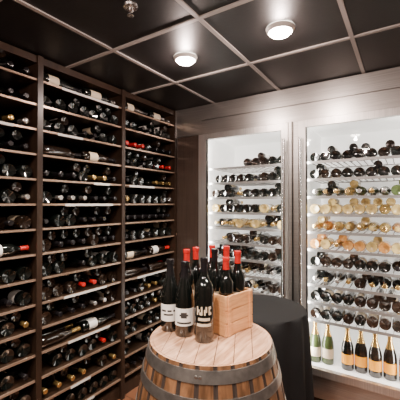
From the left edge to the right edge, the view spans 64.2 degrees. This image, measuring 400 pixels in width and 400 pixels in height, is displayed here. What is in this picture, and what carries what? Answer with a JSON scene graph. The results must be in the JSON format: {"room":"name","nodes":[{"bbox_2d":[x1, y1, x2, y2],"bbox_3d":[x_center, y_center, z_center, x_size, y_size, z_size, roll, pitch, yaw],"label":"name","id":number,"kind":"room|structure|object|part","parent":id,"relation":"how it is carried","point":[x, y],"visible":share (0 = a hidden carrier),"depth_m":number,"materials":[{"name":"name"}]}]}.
{"room":"wine cellar","nodes":[
{"label":"wine cellar","id":0,"kind":"room"},
{"bbox_2d":[118,386,138,399],"bbox_3d":[0.110,1.560,0.815,3.920,0.060,4.920,0,-1,33],"label":"floor","id":1,"kind":"structure","parent":0,"point":[131,395],"depth_m":2.53,"materials":[{"name":"brown wood"}]},
{"bbox_2d":[0,41,176,399],"bbox_3d":[-1.301,0.332,1.735,0.357,2.418,3.434,0,-1,33],"label":"wine rack","id":2,"kind":"object","parent":1,"relation":"on","point":[32,108],"visible":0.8,"depth_m":2.24,"materials":[{"name":"brown wood"}]},
{"bbox_2d":[177,135,200,285],"bbox_3d":[-0.097,0.480,3.001,0.281,2.154,0.040,0,-1,33],"label":"wall","id":3,"kind":"structure","parent":1,"relation":"on","point":[188,148],"depth_m":3.00,"materials":[{"name":"wood"}]},
{"bbox_2d":[135,323,285,399],"bbox_3d":[0.044,1.052,1.328,0.650,0.968,0.650,0,-1,26],"label":"wine barrel","id":4,"kind":"object","parent":1,"relation":"on","point":[243,365],"visible":0.81,"depth_m":1.14,"materials":[{"name":"brown wood"}]},
{"bbox_2d":[161,258,177,331],"bbox_3d":[-0.133,0.416,1.417,0.080,0.310,0.080,0,-1,33],"label":"wine bottle","id":5,"kind":"object","parent":4,"relation":"on","point":[169,287],"visible":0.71,"depth_m":1.38,"materials":[{"name":"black glass"}]},
{"bbox_2d":[175,260,193,336],"bbox_3d":[-0.066,0.415,1.362,0.082,0.310,0.082,0,-1,33],"label":"wine bottle","id":6,"kind":"object","parent":4,"relation":"on","point":[184,298],"visible":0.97,"depth_m":1.33,"materials":[{"name":"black glass"}]},
{"bbox_2d":[179,249,194,293],"bbox_3d":[-0.061,0.399,1.473,0.072,0.345,0.072,0,-1,33],"label":"wine bottle","id":7,"kind":"object","parent":4,"relation":"on","point":[186,252],"visible":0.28,"depth_m":1.46,"materials":[{"name":"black glass"}]},
{"bbox_2d":[191,247,200,282],"bbox_3d":[-0.020,0.400,1.540,0.068,0.345,0.068,0,-1,33],"label":"wine bottle","id":8,"kind":"object","parent":4,"relation":"on","point":[195,267],"visible":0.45,"depth_m":1.53,"materials":[{"name":"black glass"}]},
{"bbox_2d":[194,257,213,343],"bbox_3d":[0.017,0.402,1.303,0.080,0.335,0.080,0,-1,33],"label":"wine bottle","id":9,"kind":"object","parent":4,"relation":"on","point":[204,287],"visible":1,"depth_m":1.27,"materials":[{"name":"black glass"}]},
{"bbox_2d":[208,246,252,337],"bbox_3d":[0.121,0.393,1.438,0.182,0.357,0.161,1,-1,-44],"label":"crate","id":10,"kind":"object","parent":4,"relation":"on","point":[233,305],"visible":0.92,"depth_m":1.38,"materials":[{"name":"brown wood"}]},
{"bbox_2d":[208,245,214,271],"bbox_3d":[0.059,0.395,1.546,0.068,0.355,0.068,0,-1,33],"label":"wine bottle","id":11,"kind":"object","parent":10,"relation":"in","point":[210,246],"visible":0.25,"depth_m":1.53,"materials":[{"name":"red glass"}]},
{"bbox_2d":[208,248,221,293],"bbox_3d":[0.066,0.392,1.436,0.065,0.345,0.065,0,-1,33],"label":"bottle","id":12,"kind":"object","parent":10,"relation":"on","point":[214,273],"depth_m":1.42,"materials":[{"name":"black glass"}]},
{"bbox_2d":[220,246,232,275],"bbox_3d":[0.123,0.390,1.492,0.065,0.350,0.065,0,-1,33],"label":"bottle","id":13,"kind":"object","parent":10,"relation":"on","point":[226,249],"depth_m":1.48,"materials":[{"name":"glass"}]},
{"bbox_2d":[219,257,233,295],"bbox_3d":[0.113,0.406,1.387,0.065,0.315,0.065,0,-1,33],"label":"bottle","id":14,"kind":"object","parent":10,"relation":"on","point":[226,283],"depth_m":1.37,"materials":[{"name":"black glass"}]},
{"bbox_2d":[231,250,244,293],"bbox_3d":[0.171,0.397,1.443,0.065,0.335,0.065,0,-1,33],"label":"bottle","id":15,"kind":"object","parent":10,"relation":"on","point":[237,275],"depth_m":1.42,"materials":[{"name":"black glass"}]},
{"bbox_2d":[252,294,313,399],"bbox_3d":[0.390,1.115,2.048,0.684,0.860,0.684,0,-1,33],"label":"table","id":16,"kind":"object","parent":1,"relation":"on","point":[286,321],"visible":0.52,"depth_m":1.81,"materials":[{"name":"black fabric"}]},
{"bbox_2d":[288,121,298,302],"bbox_3d":[0.728,0.473,2.459,0.078,2.154,0.055,0,-1,33],"label":"trim","id":17,"kind":"structure","parent":1,"relation":"on","point":[292,126],"depth_m":2.45,"materials":[{"name":"wood"}]},
{"bbox_2d":[313,375,399,399],"bbox_3d":[0.738,1.422,2.462,1.690,0.256,0.040,0,-1,33],"label":"trim","id":18,"kind":"structure","parent":1,"relation":"on","point":[324,389],"depth_m":2.27,"materials":[{"name":"wood"}]},
{"bbox_2d":[201,122,288,298],"bbox_3d":[0.503,0.351,2.927,0.801,1.894,0.689,0,-1,33],"label":"wine fridge","id":19,"kind":"object","parent":18,"relation":"on","point":[223,153],"visible":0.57,"depth_m":2.89,"materials":[{"name":"white metal"}]},
{"bbox_2d":[212,152,280,295],"label":"wine bottles","id":20,"kind":"object","parent":19,"relation":"in","point":[232,205],"depth_m":2.78,"materials":[{"name":"brown glass"}]},
{"bbox_3d":[0.650,0.315,2.455,0.024,1.570,0.055,0,-1,33],"label":"door handle","id":21,"kind":"part","parent":19,"relation":"part of","materials":[{"name":"silver metal"}]},
{"bbox_2d":[309,140,399,332],"label":"wine bottles","id":22,"kind":"object","parent":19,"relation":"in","point":[345,242],"depth_m":2.34,"materials":[{"name":"brown glass"}]},
{"bbox_2d":[298,107,399,398],"bbox_3d":[1.246,0.345,2.448,0.803,1.894,0.689,0,-1,33],"label":"wine fridge","id":23,"kind":"object","parent":18,"relation":"on","point":[375,127],"visible":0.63,"depth_m":2.43,"materials":[{"name":"white metal"}]},
{"bbox_3d":[0.754,0.314,2.388,0.024,1.570,0.055,0,-1,33],"label":"door handle","id":24,"kind":"part","parent":23,"relation":"part of","materials":[{"name":"silver metal"}]},
{"bbox_2d":[310,322,320,362],"bbox_3d":[0.897,1.092,2.482,0.086,0.305,0.086,0,-1,33],"label":"champagne bottle","id":25,"kind":"object","parent":23,"relation":"in","point":[315,339],"visible":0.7,"depth_m":2.45,"materials":[{"name":"green glass"}]},
{"bbox_2d":[322,324,333,364],"bbox_3d":[0.979,1.091,2.443,0.086,0.305,0.086,0,-1,33],"label":"champagne bottle","id":26,"kind":"object","parent":23,"relation":"in","point":[327,341],"visible":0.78,"depth_m":2.41,"materials":[{"name":"green glass"}]},
{"bbox_2d":[341,328,353,370],"bbox_3d":[1.090,1.090,2.357,0.086,0.305,0.086,0,-1,33],"label":"champagne bottle","id":27,"kind":"object","parent":23,"relation":"in","point":[347,349],"visible":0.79,"depth_m":2.33,"materials":[{"name":"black glass"}]},
{"bbox_2d":[354,331,367,373],"bbox_3d":[1.171,1.090,2.320,0.086,0.305,0.086,0,-1,33],"label":"champagne bottle","id":28,"kind":"object","parent":23,"relation":"in","point":[360,351],"visible":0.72,"depth_m":2.29,"materials":[{"name":"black glass"}]},
{"bbox_2d":[368,333,381,377],"bbox_3d":[1.242,1.089,2.260,0.086,0.305,0.086,0,-1,33],"label":"champagne bottle","id":29,"kind":"object","parent":23,"relation":"in","point":[375,354],"visible":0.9,"depth_m":2.23,"materials":[{"name":"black glass"}]},
{"bbox_2d":[383,336,397,381],"bbox_3d":[1.324,1.089,2.221,0.086,0.305,0.086,0,-1,33],"label":"champagne bottle","id":30,"kind":"object","parent":23,"relation":"in","point":[389,355],"visible":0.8,"depth_m":2.19,"materials":[{"name":"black glass"}]},
{"bbox_2d":[0,0,399,110],"bbox_3d":[0.110,-0.939,0.845,3.920,0.102,4.920,0,-1,33],"label":"ceiling","id":31,"kind":"structure","parent":0,"point":[96,39],"depth_m":1.79,"materials":[{"name":"black tile"}]},
{"bbox_2d":[123,1,137,17],"bbox_3d":[-0.316,-0.862,1.453,0.068,0.049,0.068,0,-1,33],"label":"sprinkler","id":32,"kind":"object","parent":31,"relation":"attached to","point":[130,6],"depth_m":1.44,"materials":[{"name":"silver metal"}]},
{"bbox_2d":[174,52,196,65],"bbox_3d":[-0.090,-0.860,1.973,0.148,0.040,0.148,0,-1,33],"label":"recessed light","id":33,"kind":"object","parent":31,"relation":"attached to","point":[182,58],"depth_m":1.94,"materials":[{"name":"white plastic"}]},
{"bbox_2d":[266,21,294,38],"bbox_3d":[0.414,-0.864,1.648,0.148,0.040,0.148,0,-1,33],"label":"recessed light","id":34,"kind":"object","parent":31,"relation":"attached to","point":[279,29],"depth_m":1.61,"materials":[{"name":"white plastic"}]},
{"bbox_2d":[176,67,399,137],"bbox_3d":[1.187,-0.738,2.187,3.368,0.269,0.040,0,-1,33],"label":"wall","id":35,"kind":"structure","parent":31,"relation":"attached to","point":[376,90],"depth_m":2.44,"materials":[{"name":"wood"}]}
]}

